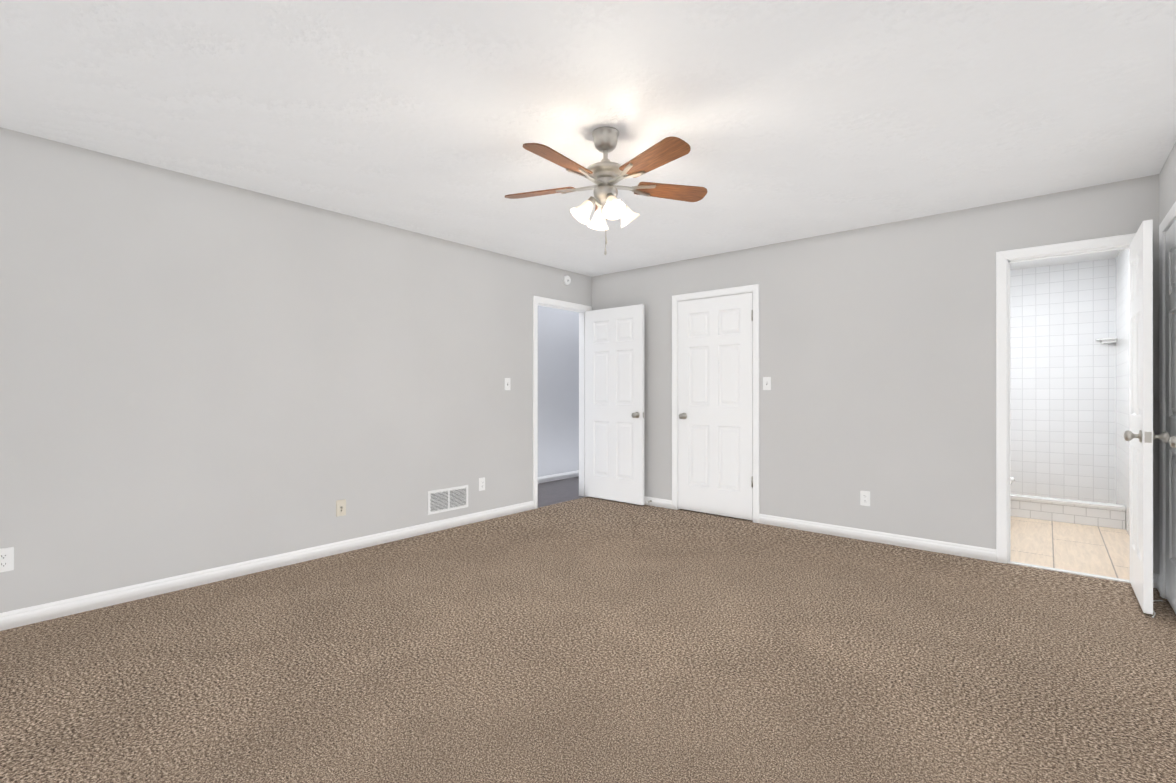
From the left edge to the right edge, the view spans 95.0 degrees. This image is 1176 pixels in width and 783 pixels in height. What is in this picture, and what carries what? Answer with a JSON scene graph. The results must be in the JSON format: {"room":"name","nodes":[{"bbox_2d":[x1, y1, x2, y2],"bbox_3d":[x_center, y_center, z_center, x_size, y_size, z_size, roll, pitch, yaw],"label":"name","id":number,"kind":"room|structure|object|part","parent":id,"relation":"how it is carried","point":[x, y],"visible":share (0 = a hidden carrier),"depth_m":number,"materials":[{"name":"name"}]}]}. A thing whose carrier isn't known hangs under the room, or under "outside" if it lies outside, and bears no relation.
{"room":"empty bedroom","nodes":[
{"label":"empty bedroom","id":0,"kind":"room"},
{"bbox_2d":[0,127,591,612],"bbox_3d":[-1.627,-0.061,4.143,0.120,2.440,5.240,0,0,40],"label":"wall","id":1,"kind":"structure","parent":0,"point":[196,373],"depth_m":3.32,"materials":[{"name":"grey paint"}]},
{"bbox_2d":[0,547,13,571],"bbox_3d":[-2.841,0.820,2.618,0.008,0.115,0.070,0,0,40],"label":"electrical outlet","id":2,"kind":"object","parent":1,"relation":"attached to","point":[6,559],"visible":1,"depth_m":2.62,"materials":[{"name":"white plastic"}]},
{"bbox_2d":[0,501,533,630],"bbox_3d":[-1.858,1.117,3.767,0.013,0.083,4.068,0,0,40],"label":"baseboard","id":3,"kind":"structure","parent":1,"relation":"attached to","point":[43,612],"depth_m":3.31,"materials":[{"name":"white wood"}]},
{"bbox_2d":[336,499,345,516],"bbox_3d":[-1.771,0.837,3.869,0.016,0.115,0.070,0,0,40],"label":"outlet plate","id":4,"kind":"object","parent":1,"relation":"attached to","point":[340,507],"visible":1,"depth_m":3.87,"materials":[{"name":"beige plastic"}]},
{"bbox_2d":[428,485,467,514],"bbox_3d":[-1.180,0.915,4.567,0.008,0.195,0.405,0,0,40],"label":"air vent","id":5,"kind":"object","parent":1,"relation":"in","point":[446,499],"visible":1,"depth_m":4.56,"materials":[{"name":"white metal"}]},
{"bbox_2d":[479,477,484,490],"bbox_3d":[-0.951,0.832,4.837,0.008,0.115,0.070,0,0,40],"label":"electrical outlet","id":6,"kind":"object","parent":1,"relation":"attached to","point":[481,484],"visible":1,"depth_m":4.83,"materials":[{"name":"white plastic"}]},
{"bbox_2d":[505,378,509,389],"bbox_3d":[-0.751,-0.070,5.064,0.020,0.115,0.070,0,0,40],"label":"light switch","id":7,"kind":"object","parent":1,"relation":"attached to","point":[507,383],"visible":1,"depth_m":5.06,"materials":[{"name":"white plastic"}]},
{"bbox_2d":[563,275,570,284],"bbox_3d":[-0.219,-1.174,5.678,0.034,0.098,0.098,0,0,40],"label":"smoke detector","id":8,"kind":"object","parent":1,"relation":"attached to","point":[566,280],"visible":1,"depth_m":5.66,"materials":[{"name":"white plastic"}]},
{"bbox_2d":[585,304,643,504],"bbox_3d":[0.268,0.134,5.692,0.771,2.030,0.171,0,0,40],"label":"hall door","id":9,"kind":"structure","parent":1,"relation":"in","point":[614,404],"depth_m":5.65,"materials":[{"name":"paint"}]},
{"bbox_2d":[538,306,578,476],"bbox_3d":[-1.000,-0.058,6.499,0.120,2.440,5.240,0,0,40],"label":"wall","id":10,"kind":"structure","parent":0,"point":[558,390],"depth_m":7.12,"materials":[{"name":"paint"}]},
{"bbox_2d":[538,470,578,483],"bbox_3d":[-0.949,1.124,6.455,0.013,0.083,5.000,0,0,40],"label":"baseboard","id":11,"kind":"structure","parent":10,"relation":"attached to","point":[555,477],"depth_m":7.09,"materials":[{"name":"white wood"}]},
{"bbox_2d":[538,476,583,507],"bbox_3d":[-0.554,1.179,6.118,1.050,0.026,5.000,0,0,40],"label":"floor","id":12,"kind":"structure","parent":0,"point":[557,491],"depth_m":6.28,"materials":[{"name":"grey carpet"}]},
{"bbox_2d":[0,497,1175,782],"bbox_3d":[0.092,1.173,2.698,4.370,0.030,5.030,0,0,40],"label":"floor carpet","id":13,"kind":"object","parent":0,"point":[588,639],"visible":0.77,"depth_m":2.25,"materials":[{"name":"brown carpet"}]},
{"bbox_2d":[0,0,1175,276],"bbox_3d":[0.818,-1.341,3.784,6.410,0.120,7.860,0,0,40],"label":"ceiling","id":14,"kind":"structure","parent":0,"point":[788,120],"depth_m":2.40,"materials":[{"name":"paint"}]},
{"bbox_2d":[505,126,706,254],"bbox_3d":[0.069,-0.980,2.639,1.055,0.605,1.023,0,0,40],"label":"fan","id":15,"kind":"object","parent":14,"relation":"hanging from","point":[605,174],"visible":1,"depth_m":2.62,"materials":[{"name":"brown wood"}]},
{"bbox_3d":[0.083,-1.075,2.664,0.504,0.415,0.486,0,0,40],"label":"motor","id":16,"kind":"part","parent":15,"relation":"part of","materials":[{"name":"silver metal"}]},
{"bbox_2d":[592,175,1151,548],"bbox_3d":[1.740,-0.060,4.626,4.320,2.440,0.140,0,0,40],"label":"wall","id":17,"kind":"structure","parent":0,"point":[877,343],"depth_m":4.14,"materials":[{"name":"grey paint"}]},
{"bbox_2d":[644,496,671,508],"bbox_3d":[0.434,1.120,5.663,1.046,0.083,0.013,0,0,40],"label":"baseboard","id":18,"kind":"structure","parent":17,"relation":"attached to","point":[657,502],"depth_m":5.42,"materials":[{"name":"white wood"}]},
{"bbox_2d":[678,293,752,519],"bbox_3d":[1.189,0.133,5.052,0.771,2.030,0.171,0,0,40],"label":"closet door","id":19,"kind":"structure","parent":17,"relation":"in","point":[715,405],"depth_m":5.02,"materials":[{"name":"paint"}]},
{"bbox_2d":[763,377,770,389],"bbox_3d":[1.559,-0.070,4.702,0.070,0.115,0.020,0,0,40],"label":"light switch","id":20,"kind":"object","parent":17,"relation":"attached to","point":[766,383],"visible":1,"depth_m":4.70,"materials":[{"name":"white plastic"}]},
{"bbox_2d":[860,491,869,505],"bbox_3d":[2.159,0.833,4.197,0.070,0.115,0.008,0,0,40],"label":"electrical outlet","id":21,"kind":"object","parent":17,"relation":"attached to","point":[864,498],"visible":1,"depth_m":4.19,"materials":[{"name":"white plastic"}]},
{"bbox_2d":[759,514,995,561],"bbox_3d":[2.144,1.118,4.207,1.669,0.083,0.013,0,0,40],"label":"baseboard","id":22,"kind":"structure","parent":17,"relation":"attached to","point":[982,553],"depth_m":4.10,"materials":[{"name":"white wood"}]},
{"bbox_2d":[1008,561,1129,582],"bbox_3d":[3.079,1.160,3.448,0.615,0.018,0.045,0,0,40],"label":"sill","id":23,"kind":"structure","parent":17,"relation":"attached to","point":[1072,572],"depth_m":3.44,"materials":[{"name":"white ceramic"}]},
{"bbox_2d":[1123,219,1169,614],"bbox_3d":[3.089,0.131,3.014,0.171,2.030,0.621,0,0,40],"label":"bathroom door","id":24,"kind":"structure","parent":17,"relation":"in","point":[1139,435],"depth_m":2.83,"materials":[{"name":"paint"}]},
{"bbox_2d":[681,509,1175,615],"bbox_3d":[1.901,1.175,4.251,5.110,0.029,1.740,0,0,40],"label":"floor","id":25,"kind":"structure","parent":0,"point":[752,520],"depth_m":4.93,"materials":[{"name":"carpet"}]},
{"bbox_2d":[1010,258,1113,503],"bbox_3d":[4.545,-0.059,5.691,1.410,2.440,0.120,0,0,40],"label":"tiled wall","id":26,"kind":"structure","parent":0,"point":[1069,400],"depth_m":5.41,"materials":[{"name":"tile"}]},
{"bbox_2d":[1095,337,1116,343],"bbox_3d":[4.964,-0.488,5.162,0.140,0.048,0.140,0,0,40],"label":"shower shelf","id":27,"kind":"object","parent":26,"relation":"attached to","point":[1108,340],"visible":0.96,"depth_m":5.13,"materials":[{"name":"white ceramic"}]},
{"bbox_2d":[1114,249,1129,535],"bbox_3d":[4.340,-0.061,4.224,0.120,2.440,2.620,0,0,40],"label":"tiled wall","id":28,"kind":"structure","parent":0,"point":[1121,490],"depth_m":4.77,"materials":[{"name":"tile"}]},
{"bbox_2d":[1152,142,1175,573],"bbox_3d":[1.784,-0.064,1.239,0.140,2.440,5.240,0,0,40],"label":"wall","id":29,"kind":"structure","parent":0,"point":[1163,183],"depth_m":3.18,"materials":[{"name":"grey paint"}]},
{"bbox_2d":[1165,220,1175,613],"bbox_3d":[2.996,0.131,2.712,0.171,2.030,0.771,0,0,40],"label":"closet door","id":30,"kind":"structure","parent":29,"relation":"in","point":[1170,307],"depth_m":2.90,"materials":[{"name":"paint"}]},
{"bbox_3d":[0.818,1.249,3.781,6.410,0.120,7.860,0,0,40],"label":"floor","id":31,"kind":"structure","parent":0,"visible":0},
{"bbox_2d":[1011,516,1129,579],"bbox_3d":[3.670,1.175,4.662,1.470,0.030,2.580,0,0,40],"label":"floor","id":32,"kind":"structure","parent":31,"relation":"on","point":[1098,550],"depth_m":4.01,"materials":[{"name":"beige tile"}]},
{"bbox_2d":[1010,494,1125,529],"bbox_3d":[3.991,1.065,5.039,1.464,0.190,0.134,0,0,40],"label":"shower curb","id":33,"kind":"object","parent":32,"relation":"on","point":[1107,515],"visible":0.61,"depth_m":4.75,"materials":[{"name":"tile"}]}
]}

